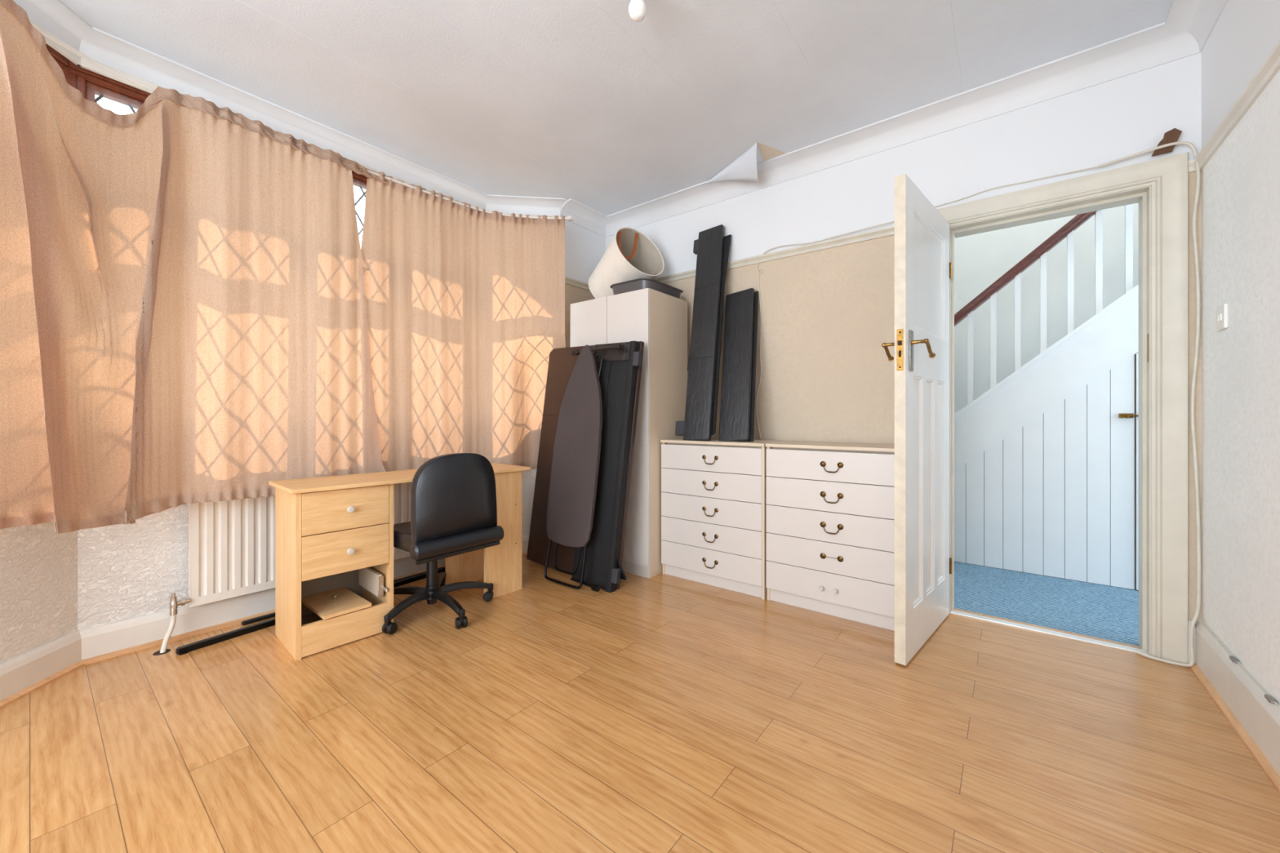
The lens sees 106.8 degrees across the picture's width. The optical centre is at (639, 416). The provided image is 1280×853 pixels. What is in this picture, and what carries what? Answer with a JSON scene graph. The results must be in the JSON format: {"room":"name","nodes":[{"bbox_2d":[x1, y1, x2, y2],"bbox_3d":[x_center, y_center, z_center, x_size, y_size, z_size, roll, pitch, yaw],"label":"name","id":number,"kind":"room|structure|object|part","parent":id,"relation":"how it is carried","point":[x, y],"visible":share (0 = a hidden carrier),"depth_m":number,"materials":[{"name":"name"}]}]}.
{"room":"home office","nodes":[
{"label":"home office","id":0,"kind":"room"},
{"bbox_2d":[0,219,605,664],"bbox_3d":[-1.504,-0.280,2.804,0.580,2.580,3.226,0,0,38],"label":"wall","id":1,"kind":"structure","parent":0,"point":[53,587],"depth_m":1.99,"materials":[{"name":"white paint"}]},
{"bbox_2d":[27,16,81,68],"bbox_3d":[-2.313,-0.688,1.690,0.159,1.565,0.567,0,0,-9],"label":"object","id":2,"kind":"structure","parent":1,"relation":"in","point":[60,54],"depth_m":1.89,"materials":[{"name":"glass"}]},
{"bbox_3d":[-2.349,-0.686,1.686,0.087,1.563,0.564,0,0,-9],"label":"frame","id":3,"kind":"part","parent":2,"relation":"part of","materials":[{"name":"brown wood"}]},
{"bbox_2d":[0,552,527,708],"bbox_3d":[-1.840,1.001,2.163,0.398,0.018,4.650,0,0,38],"label":"trim","id":4,"kind":"structure","parent":1,"relation":"attached to","point":[32,688],"depth_m":2.00,"materials":[{"name":"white wood"}]},
{"bbox_2d":[0,535,528,700],"bbox_3d":[-1.855,0.943,2.175,0.400,0.135,4.650,0,0,38],"label":"baseboard","id":5,"kind":"structure","parent":1,"relation":"attached to","point":[16,674],"depth_m":2.04,"materials":[{"name":"white wood"}]},
{"bbox_2d":[152,482,411,655],"bbox_3d":[-1.710,0.647,2.607,0.140,0.757,1.380,0,0,34],"label":"radiator","id":6,"kind":"object","parent":1,"relation":"attached to","point":[232,543],"visible":0.48,"depth_m":2.28,"materials":[{"name":"metal"}]},
{"bbox_3d":[-1.664,0.568,2.654,0.032,0.597,1.254,0,0,38],"label":"panel","id":7,"kind":"part","parent":6,"relation":"part of","materials":[{"name":"metal"}]},
{"bbox_2d":[13,0,567,215],"bbox_3d":[-1.972,-1.520,1.975,0.461,0.100,4.190,0,0,38],"label":"trim","id":8,"kind":"structure","parent":1,"relation":"attached to","point":[55,16],"depth_m":2.34,"materials":[{"name":"white paint"}]},
{"bbox_2d":[29,20,574,235],"bbox_3d":[-1.544,-0.688,2.370,0.960,1.565,2.852,0,0,38],"label":"window","id":9,"kind":"structure","parent":1,"relation":"in","point":[91,79],"depth_m":2.04,"materials":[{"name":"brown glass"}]},
{"bbox_3d":[-2.398,-0.686,1.971,0.096,1.563,0.096,0,0,-30],"label":"corner post","id":10,"kind":"part","parent":9,"relation":"part of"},
{"bbox_2d":[0,0,387,533],"bbox_3d":[-1.839,-0.490,2.139,0.242,1.830,1.423,0,0,28],"label":"curtain","id":11,"kind":"object","parent":9,"relation":"hanging from","point":[184,317],"visible":0.98,"depth_m":1.99,"materials":[{"name":"beige fabric"}]},
{"bbox_3d":[-1.779,-0.686,2.750,0.087,1.563,1.990,0,0,38],"label":"frame","id":12,"kind":"part","parent":9,"relation":"part of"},
{"bbox_3d":[-1.479,-1.377,2.320,0.796,0.028,2.852,0,0,38],"label":"curtain rail","id":13,"kind":"part","parent":9,"relation":"part of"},
{"bbox_2d":[360,168,565,471],"bbox_3d":[-1.072,-0.509,3.090,1.304,1.768,0.270,0,0,-33],"label":"curtain","id":14,"kind":"object","parent":9,"relation":"hanging from","point":[465,305],"visible":0.82,"depth_m":3.06,"materials":[{"name":"beige fabric"}]},
{"bbox_3d":[-0.482,-1.376,3.310,0.038,0.026,0.036,0,0,38],"label":"rail","id":15,"kind":"part","parent":9,"relation":"part of","materials":[{"name":"white plastic"}]},
{"bbox_2d":[503,213,559,217],"bbox_3d":[-0.878,-0.688,3.530,0.574,1.565,0.159,0,0,-6],"label":"curtain rod","id":16,"kind":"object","parent":1,"relation":"in","point":[504,213],"depth_m":3.47,"materials":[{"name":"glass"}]},
{"bbox_2d":[60,0,1173,215],"bbox_3d":[-0.613,-1.563,1.207,4.050,0.254,5.050,0,0,38],"label":"ceiling","id":17,"kind":"structure","parent":0,"point":[591,104],"depth_m":2.13,"materials":[{"name":"paint"}]},
{"bbox_2d":[628,0,646,22],"bbox_3d":[-0.009,-1.500,1.712,0.072,0.139,0.072,0,0,38],"label":"light bulb","id":18,"kind":"object","parent":17,"relation":"hanging from","point":[637,8],"visible":1,"depth_m":1.69,"materials":[{"name":"white glass"}]},
{"bbox_2d":[0,555,1279,852],"bbox_3d":[0.692,1.069,1.457,5.900,0.121,7.050,0,0,38],"label":"floor","id":19,"kind":"structure","parent":0,"point":[661,713],"depth_m":1.49,"materials":[{"name":"laminate"}]},
{"bbox_2d":[175,566,445,655],"bbox_3d":[-1.543,0.997,2.662,0.035,0.026,1.546,0,0,33],"label":"metal bar","id":20,"kind":"object","parent":19,"relation":"on","point":[184,649],"visible":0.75,"depth_m":2.18,"materials":[{"name":"black metal"}]},
{"bbox_2d":[241,566,444,625],"bbox_3d":[-1.538,1.001,2.801,0.024,0.018,1.272,0,0,37],"label":"metal bar","id":21,"kind":"object","parent":19,"relation":"on","point":[252,620],"visible":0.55,"depth_m":2.36,"materials":[{"name":"black metal"}]},
{"bbox_2d":[268,462,530,661],"bbox_3d":[-1.175,0.655,2.497,0.405,0.710,1.167,0,0,42],"label":"desk","id":22,"kind":"object","parent":19,"relation":"on","point":[332,532],"depth_m":2.16,"materials":[{"name":"brown wood"}]},
{"bbox_3d":[-1.546,0.664,2.086,0.355,0.692,0.018,0,0,42],"label":"panel","id":23,"kind":"part","parent":22,"relation":"part of","materials":[{"name":"brown wood"}]},
{"bbox_3d":[-1.552,0.634,2.336,0.006,0.632,0.347,0,0,42],"label":"panel","id":24,"kind":"part","parent":22,"relation":"part of","materials":[{"name":"beige wood"}]},
{"bbox_3d":[-1.421,0.855,2.214,0.352,0.043,0.199,0,0,42],"label":"loose drawer front","id":25,"kind":"part","parent":22,"relation":"part of","materials":[{"name":"beige wood"}]},
{"bbox_3d":[-1.427,0.958,2.225,0.327,0.015,0.347,0,0,42],"label":"panel","id":26,"kind":"part","parent":22,"relation":"part of","materials":[{"name":"beige wood"}]},
{"bbox_3d":[-1.299,0.940,2.111,0.017,0.128,0.347,0,0,42],"label":"plinth panel","id":27,"kind":"part","parent":22,"relation":"part of","materials":[{"name":"brown wood"}]},
{"bbox_3d":[-1.298,0.596,2.111,0.018,0.184,0.344,0,0,42],"label":"drawer","id":28,"kind":"part","parent":22,"relation":"part of","materials":[{"name":"brown wood"}]},
{"bbox_3d":[-1.298,0.411,2.111,0.018,0.178,0.344,0,0,42],"label":"drawer","id":29,"kind":"part","parent":22,"relation":"part of","materials":[{"name":"brown wood"}]},
{"bbox_3d":[-1.278,0.596,2.099,0.032,0.029,0.029,0,0,42],"label":"knob","id":30,"kind":"part","parent":22,"relation":"part of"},
{"bbox_3d":[-1.278,0.411,2.099,0.032,0.029,0.029,0,0,42],"label":"knob","id":31,"kind":"part","parent":22,"relation":"part of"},
{"bbox_3d":[-1.322,0.800,2.328,0.260,0.104,0.016,0,0,42],"label":"drawer","id":32,"kind":"part","parent":22,"relation":"part of","materials":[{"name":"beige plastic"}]},
{"bbox_3d":[-1.304,0.664,2.360,0.355,0.692,0.018,0,0,42],"label":"panel","id":33,"kind":"part","parent":22,"relation":"part of","materials":[{"name":"brown wood"}]},
{"bbox_3d":[-1.040,0.860,2.882,0.016,0.300,0.280,0,0,42],"label":"rail","id":34,"kind":"part","parent":22,"relation":"part of","materials":[{"name":"brown wood"}]},
{"bbox_3d":[-0.775,0.664,2.699,0.018,0.692,0.234,0,0,42],"label":"panel","id":35,"kind":"part","parent":22,"relation":"part of","materials":[{"name":"brown wood"}]},
{"bbox_2d":[382,453,504,634],"bbox_3d":[-1.038,0.590,2.442,0.707,0.837,0.579,0,0,38],"label":"office chair","id":36,"kind":"object","parent":19,"relation":"on","point":[454,506],"visible":0.91,"depth_m":2.19,"materials":[{"name":"black leather"}]},
{"bbox_3d":[-0.987,0.585,2.369,0.460,0.075,0.375,0,0,38],"label":"seat","id":37,"kind":"part","parent":36,"relation":"part of","materials":[{"name":"black leather"}]},
{"bbox_3d":[-1.124,0.918,2.296,0.046,0.080,0.241,0,0,24],"label":"leg","id":38,"kind":"part","parent":36,"relation":"part of","materials":[{"name":"black plastic"}]},
{"bbox_3d":[-1.251,0.918,2.453,0.316,0.080,0.046,0,0,6],"label":"leg","id":39,"kind":"part","parent":36,"relation":"part of","materials":[{"name":"black plastic"}]},
{"bbox_3d":[-0.937,0.918,2.334,0.263,0.080,0.046,0,0,38],"label":"leg","id":40,"kind":"part","parent":36,"relation":"part of","materials":[{"name":"black plastic"}]},
{"bbox_3d":[-0.845,0.359,2.208,0.089,0.375,0.414,0,0,38],"label":"backrest","id":41,"kind":"part","parent":36,"relation":"part of","materials":[{"name":"black leather"}]},
{"bbox_3d":[-0.923,0.918,2.534,0.285,0.080,0.046,0,0,-36],"label":"leg","id":42,"kind":"part","parent":36,"relation":"part of","materials":[{"name":"black plastic"}]},
{"bbox_2d":[543,342,622,591],"bbox_3d":[-0.359,0.280,2.896,0.466,1.455,0.234,0,0,38],"label":"ironing board","id":43,"kind":"object","parent":19,"relation":"on","point":[572,491],"visible":1,"depth_m":2.90,"materials":[{"name":"grey fabric"}]},
{"bbox_3d":[-0.434,0.707,2.881,0.329,0.609,0.034,1,-8,38],"label":"leg","id":44,"kind":"part","parent":43,"relation":"part of","materials":[{"name":"black metal"}]},
{"bbox_3d":[-0.309,0.072,2.913,0.112,0.882,0.016,1,-8,38],"label":"leg","id":45,"kind":"part","parent":43,"relation":"part of","materials":[{"name":"black metal"}]},
{"bbox_2d":[526,341,644,590],"bbox_3d":[-0.380,0.271,3.093,0.894,1.504,0.200,0,0,39],"label":"headboard","id":46,"kind":"object","parent":19,"relation":"on","point":[562,363],"visible":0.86,"depth_m":3.26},
{"bbox_2d":[572,340,642,592],"bbox_3d":[-0.196,0.280,2.879,0.404,1.471,0.223,0,0,40],"label":"footboard","id":47,"kind":"object","parent":19,"relation":"on","point":[603,568],"visible":0.86,"depth_m":2.83,"materials":[{"name":"black wood"}]},
{"bbox_3d":[-0.106,0.870,2.735,0.080,0.125,0.014,2,-5,38],"label":"corner plate","id":48,"kind":"part","parent":47,"relation":"part of","materials":[{"name":"black metal"}]},
{"bbox_2d":[569,288,687,577],"bbox_3d":[-0.084,0.106,3.346,0.697,1.808,0.455,0,0,38],"label":"wardrobe","id":49,"kind":"object","parent":19,"relation":"on","point":[653,317],"visible":0.54,"depth_m":3.04,"materials":[{"name":"white wood"}]},
{"bbox_3d":[-0.355,0.070,3.279,0.348,1.735,0.016,0,0,38],"label":"door","id":50,"kind":"part","parent":49,"relation":"part of","materials":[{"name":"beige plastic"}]},
{"bbox_2d":[588,226,664,298],"bbox_3d":[-0.131,-1.057,3.394,0.560,0.519,0.410,0,0,44],"label":"lampshade","id":51,"kind":"object","parent":49,"relation":"on","point":[630,255],"visible":0.81,"depth_m":3.36,"materials":[{"name":"white fabric"}]},
{"bbox_3d":[-0.086,-1.190,3.311,0.184,0.208,0.024,0,0,-45],"label":"handle","id":52,"kind":"part","parent":51,"relation":"part of","materials":[{"name":"orange leather"}]},
{"bbox_3d":[-0.080,0.070,3.065,0.342,1.735,0.016,0,0,38],"label":"door","id":53,"kind":"part","parent":49,"relation":"part of","materials":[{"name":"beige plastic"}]},
{"bbox_2d":[609,278,683,298],"bbox_3d":[0.049,-0.833,3.227,0.346,0.067,0.446,0,0,38],"label":"plastic tray","id":54,"kind":"object","parent":49,"relation":"on","point":[638,283],"visible":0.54,"depth_m":3.07,"materials":[{"name":"grey plastic"}]},
{"bbox_2d":[660,438,787,599],"bbox_3d":[0.524,0.580,2.973,0.697,0.860,0.411,0,0,38],"label":"dresser","id":55,"kind":"object","parent":19,"relation":"on","point":[713,504],"visible":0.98,"depth_m":2.80,"materials":[{"name":"white wood"}]},
{"bbox_2d":[675,224,731,440],"bbox_3d":[0.412,-0.562,3.095,0.276,1.445,0.422,0,0,29],"label":"plank","id":56,"kind":"object","parent":55,"relation":"on","point":[712,248],"visible":0.92,"depth_m":3.05,"materials":[{"name":"black wood"}]},
{"bbox_3d":[0.411,0.873,2.811,0.107,0.053,0.016,0,0,38],"label":"handle","id":57,"kind":"part","parent":55,"relation":"part of","materials":[{"name":"gold metal"}]},
{"bbox_3d":[0.411,0.720,2.811,0.107,0.053,0.016,0,0,38],"label":"handle","id":58,"kind":"part","parent":55,"relation":"part of","materials":[{"name":"gold metal"}]},
{"bbox_3d":[0.411,0.567,2.811,0.107,0.053,0.016,0,0,38],"label":"handle","id":59,"kind":"part","parent":55,"relation":"part of","materials":[{"name":"gold metal"}]},
{"bbox_3d":[0.411,0.413,2.811,0.107,0.053,0.016,0,0,38],"label":"handle","id":60,"kind":"part","parent":55,"relation":"part of","materials":[{"name":"gold metal"}]},
{"bbox_3d":[0.411,0.259,2.811,0.107,0.053,0.016,0,0,38],"label":"handle","id":61,"kind":"part","parent":55,"relation":"part of","materials":[{"name":"gold metal"}]},
{"bbox_3d":[0.407,0.866,2.835,0.679,0.148,0.016,0,0,38],"label":"drawer","id":62,"kind":"part","parent":55,"relation":"part of","materials":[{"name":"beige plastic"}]},
{"bbox_3d":[0.407,0.714,2.835,0.679,0.150,0.016,0,0,38],"label":"drawer","id":63,"kind":"part","parent":55,"relation":"part of","materials":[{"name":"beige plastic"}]},
{"bbox_3d":[0.407,0.560,2.835,0.679,0.150,0.016,0,0,38],"label":"drawer","id":64,"kind":"part","parent":55,"relation":"part of","materials":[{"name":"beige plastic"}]},
{"bbox_3d":[0.407,0.406,2.835,0.679,0.151,0.016,0,0,38],"label":"drawer","id":65,"kind":"part","parent":55,"relation":"part of","materials":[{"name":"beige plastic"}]},
{"bbox_3d":[0.407,0.253,2.835,0.679,0.149,0.016,0,0,38],"label":"drawer","id":66,"kind":"part","parent":55,"relation":"part of","materials":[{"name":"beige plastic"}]},
{"bbox_2d":[718,288,758,441],"bbox_3d":[0.618,-0.327,2.973,0.213,0.993,0.376,0,0,19],"label":"plank","id":67,"kind":"object","parent":55,"relation":"on","point":[740,345],"visible":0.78,"depth_m":2.94,"materials":[{"name":"black black-stained wood"}]},
{"bbox_3d":[0.635,-0.317,2.981,0.194,0.995,0.012,-7,-20,38],"label":"panel","id":68,"kind":"part","parent":67,"relation":"part of","materials":[{"name":"black wood"}]},
{"bbox_2d":[765,440,894,631],"bbox_3d":[1.073,0.580,2.539,0.689,0.860,0.422,0,0,38],"label":"dresser","id":69,"kind":"object","parent":19,"relation":"on","point":[830,505],"visible":0.96,"depth_m":2.39,"materials":[{"name":"white wood"}]},
{"bbox_3d":[0.919,0.870,2.409,0.025,0.025,0.027,0,0,38],"label":"knob","id":70,"kind":"part","parent":69,"relation":"part of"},
{"bbox_3d":[0.960,0.866,2.404,0.671,0.148,0.016,0,0,38],"label":"drawer","id":71,"kind":"part","parent":69,"relation":"part of","materials":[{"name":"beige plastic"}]},
{"bbox_3d":[0.960,0.714,2.404,0.671,0.150,0.016,0,0,38],"label":"drawer","id":72,"kind":"part","parent":69,"relation":"part of","materials":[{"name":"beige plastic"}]},
{"bbox_3d":[0.960,0.560,2.404,0.671,0.150,0.016,0,0,38],"label":"drawer","id":73,"kind":"part","parent":69,"relation":"part of","materials":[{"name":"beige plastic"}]},
{"bbox_3d":[0.960,0.406,2.404,0.671,0.151,0.016,0,0,38],"label":"drawer","id":74,"kind":"part","parent":69,"relation":"part of","materials":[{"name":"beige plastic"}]},
{"bbox_3d":[0.960,0.253,2.404,0.671,0.149,0.016,0,0,38],"label":"drawer","id":75,"kind":"part","parent":69,"relation":"part of","materials":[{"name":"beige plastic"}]},
{"bbox_3d":[0.960,0.710,2.386,0.113,0.029,0.012,0,0,38],"label":"handle","id":76,"kind":"part","parent":69,"relation":"part of","materials":[{"name":"gold metal"}]},
{"bbox_3d":[0.959,0.564,2.384,0.113,0.055,0.016,0,0,38],"label":"handle","id":77,"kind":"part","parent":69,"relation":"part of","materials":[{"name":"gold metal"}]},
{"bbox_3d":[0.959,0.410,2.384,0.113,0.055,0.016,0,0,38],"label":"handle","id":78,"kind":"part","parent":69,"relation":"part of","materials":[{"name":"gold metal"}]},
{"bbox_3d":[0.959,0.256,2.384,0.113,0.055,0.016,0,0,38],"label":"handle","id":79,"kind":"part","parent":69,"relation":"part of","materials":[{"name":"gold metal"}]},
{"bbox_3d":[0.971,0.870,2.368,0.025,0.025,0.027,0,0,38],"label":"knob","id":80,"kind":"part","parent":69,"relation":"part of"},
{"bbox_2d":[954,204,1138,590],"bbox_3d":[2.957,-0.776,3.274,3.238,3.573,1.000,0,0,38],"label":"staircase","id":81,"kind":"structure","parent":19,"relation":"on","point":[1053,490],"depth_m":2.96,"materials":[{"name":"white paint"}]},
{"bbox_3d":[2.665,-1.179,2.931,3.200,2.768,0.068,0,0,38],"label":"handrail","id":82,"kind":"part","parent":81,"relation":"part of","materials":[{"name":"brown wood"}]},
{"bbox_3d":[3.115,0.320,2.572,0.604,1.369,0.018,0,0,38],"label":"cupboard door","id":83,"kind":"part","parent":81,"relation":"part of","materials":[{"name":"white paint"}]},
{"bbox_2d":[605,52,1201,624],"bbox_3d":[1.036,-0.280,2.952,3.485,2.580,0.130,0,0,38],"label":"wall","id":84,"kind":"structure","parent":0,"point":[828,375],"depth_m":2.68,"materials":[{"name":"beige paint"}]},
{"bbox_2d":[564,225,894,290],"bbox_3d":[0.454,-1.014,3.012,2.252,0.048,0.490,0,0,38],"label":"trim","id":85,"kind":"structure","parent":84,"relation":"attached to","point":[886,231],"depth_m":2.93,"materials":[{"name":"beige paint"}]},
{"bbox_2d":[755,220,894,438],"bbox_3d":[1.105,-0.464,2.787,0.925,1.209,0.018,0,0,39],"label":"cable","id":86,"kind":"object","parent":85,"relation":"on","point":[758,273],"visible":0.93,"depth_m":3.06,"materials":[{"name":"white plastic"}]},
{"bbox_2d":[881,173,951,666],"bbox_3d":[1.306,0.014,2.179,0.182,1.976,0.725,0,0,45],"label":"door","id":87,"kind":"structure","parent":84,"relation":"in","point":[922,266],"depth_m":2.07,"materials":[{"name":"white paint"}]},
{"bbox_3d":[1.083,-0.276,2.037,0.066,0.073,0.102,0,0,45],"label":"lever handle","id":88,"kind":"part","parent":87,"relation":"part of","materials":[{"name":"yellow metal"}]},
{"bbox_3d":[1.052,-0.269,1.924,0.024,0.167,0.002,0,0,45],"label":"lock plate","id":89,"kind":"part","parent":87,"relation":"part of","materials":[{"name":"gold metal"}]},
{"bbox_3d":[1.114,-0.269,1.951,0.008,0.167,0.042,0,0,45],"label":"handle plate","id":90,"kind":"part","parent":87,"relation":"part of","materials":[{"name":"grey metal"}]},
{"bbox_3d":[1.165,-0.276,1.955,0.066,0.073,0.102,0,0,45],"label":"lever handle","id":91,"kind":"part","parent":87,"relation":"part of","materials":[{"name":"yellow metal"}]},
{"bbox_2d":[934,165,1097,207],"bbox_3d":[1.742,-1.099,2.306,0.712,0.034,0.024,0,0,40],"label":"cable","id":92,"kind":"object","parent":84,"relation":"attached to","point":[1097,166],"visible":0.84,"depth_m":2.26,"materials":[{"name":"white plastic"}]},
{"bbox_2d":[950,609,1149,655],"bbox_3d":[1.881,1.008,2.239,0.706,0.007,0.045,0,0,38],"label":"threshold","id":93,"kind":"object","parent":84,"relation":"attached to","point":[952,611],"depth_m":2.21,"materials":[{"name":"white wood"}]},
{"bbox_2d":[949,185,1151,656],"bbox_3d":[1.906,0.018,2.274,0.734,1.985,0.138,0,0,38],"label":"trim","id":94,"kind":"structure","parent":84,"relation":"attached to","point":[1143,195],"depth_m":2.08,"materials":[{"name":"beige paint"}]},
{"bbox_2d":[936,151,1188,663],"bbox_3d":[1.859,-0.030,2.212,0.924,2.081,0.024,0,0,38],"label":"trim","id":95,"kind":"structure","parent":84,"relation":"attached to","point":[1168,176],"depth_m":1.97,"materials":[{"name":"beige paint"}]},
{"bbox_2d":[1146,333,1149,362],"bbox_3d":[2.156,-0.290,2.018,0.002,0.120,0.026,0,0,38],"label":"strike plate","id":96,"kind":"structure","parent":84,"relation":"attached to","point":[1148,335],"depth_m":2.01,"materials":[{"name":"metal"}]},
{"bbox_2d":[1097,141,1200,666],"bbox_3d":[2.118,-0.054,1.986,0.300,2.123,0.044,0,0,38],"label":"cable","id":97,"kind":"object","parent":84,"relation":"attached to","point":[1191,145],"visible":1,"depth_m":1.91,"materials":[{"name":"white plastic"}]},
{"bbox_2d":[1151,128,1182,156],"bbox_3d":[2.166,-1.130,1.957,0.086,0.092,0.006,0,0,38],"label":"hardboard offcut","id":98,"kind":"object","parent":84,"relation":"attached to","point":[1172,135],"visible":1,"depth_m":1.95,"materials":[{"name":"brown wood"}]},
{"bbox_2d":[1188,620,1195,663],"bbox_3d":[2.231,0.920,1.925,0.019,0.180,0.020,0,0,38],"label":"baseboard","id":99,"kind":"structure","parent":84,"relation":"attached to","point":[1189,621],"depth_m":1.92,"materials":[{"name":"white wood"}]},
{"bbox_2d":[954,202,1138,452],"bbox_3d":[3.320,-1.290,3.689,4.500,4.600,0.100,0,0,38],"label":"wall","id":100,"kind":"structure","parent":0,"point":[980,260],"depth_m":3.81,"materials":[{"name":"paint"}]},
{"bbox_2d":[1201,0,1279,705],"bbox_3d":[0.824,-0.280,-0.040,0.140,2.580,4.850,0,0,38],"label":"wall","id":101,"kind":"structure","parent":0,"point":[1241,180],"depth_m":1.57,"materials":[{"name":"white paint"}]},
{"bbox_2d":[560,0,1228,237],"bbox_3d":[-0.441,-1.518,1.073,3.225,0.105,4.650,0,0,38],"label":"trim","id":102,"kind":"structure","parent":101,"relation":"attached to","point":[1188,26],"depth_m":2.36,"materials":[{"name":"white paint"}]},
{"bbox_2d":[1216,303,1228,331],"bbox_3d":[2.095,-0.355,1.714,0.014,0.086,0.086,0,0,38],"label":"light switch","id":103,"kind":"object","parent":101,"relation":"attached to","point":[1222,312],"visible":1,"depth_m":1.70,"materials":[{"name":"white plastic"}]},
{"bbox_2d":[1188,40,1279,173],"bbox_3d":[0.815,-1.014,0.093,0.039,0.048,4.650,0,0,38],"label":"trim","id":104,"kind":"structure","parent":101,"relation":"attached to","point":[1270,66],"depth_m":1.55,"materials":[{"name":"white wood"}]},
{"bbox_2d":[1229,655,1239,663],"bbox_3d":[2.004,0.821,1.604,0.014,0.008,0.042,0,0,38],"label":"clip","id":105,"kind":"object","parent":101,"relation":"attached to","point":[1234,660],"visible":1,"depth_m":1.60,"materials":[{"name":"grey plastic"}]},
{"bbox_2d":[1189,662,1279,793],"bbox_3d":[0.802,1.001,0.091,0.018,0.018,4.630,0,0,38],"label":"trim","id":106,"kind":"structure","parent":101,"relation":"attached to","point":[1251,746],"depth_m":1.51,"materials":[{"name":"brown wood"}]},
{"bbox_2d":[1195,620,1279,775],"bbox_3d":[0.823,0.917,0.088,0.020,0.185,4.650,0,0,38],"label":"baseboard","id":107,"kind":"structure","parent":101,"relation":"attached to","point":[1260,718],"depth_m":1.54,"materials":[{"name":"white wood"}]},
{"bbox_2d":[1200,619,1279,708],"bbox_3d":[1.351,0.815,0.760,0.005,0.015,2.860,0,0,38],"label":"cable","id":108,"kind":"object","parent":101,"relation":"attached to","point":[1207,627],"visible":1,"depth_m":1.56,"materials":[{"name":"grey plastic"}]},
{"bbox_2d":[1264,693,1276,704],"bbox_3d":[1.829,0.821,1.380,0.014,0.008,0.042,0,0,38],"label":"clip","id":109,"kind":"object","parent":101,"relation":"attached to","point":[1268,697],"visible":1,"depth_m":1.38,"materials":[{"name":"grey plastic"}]}
]}

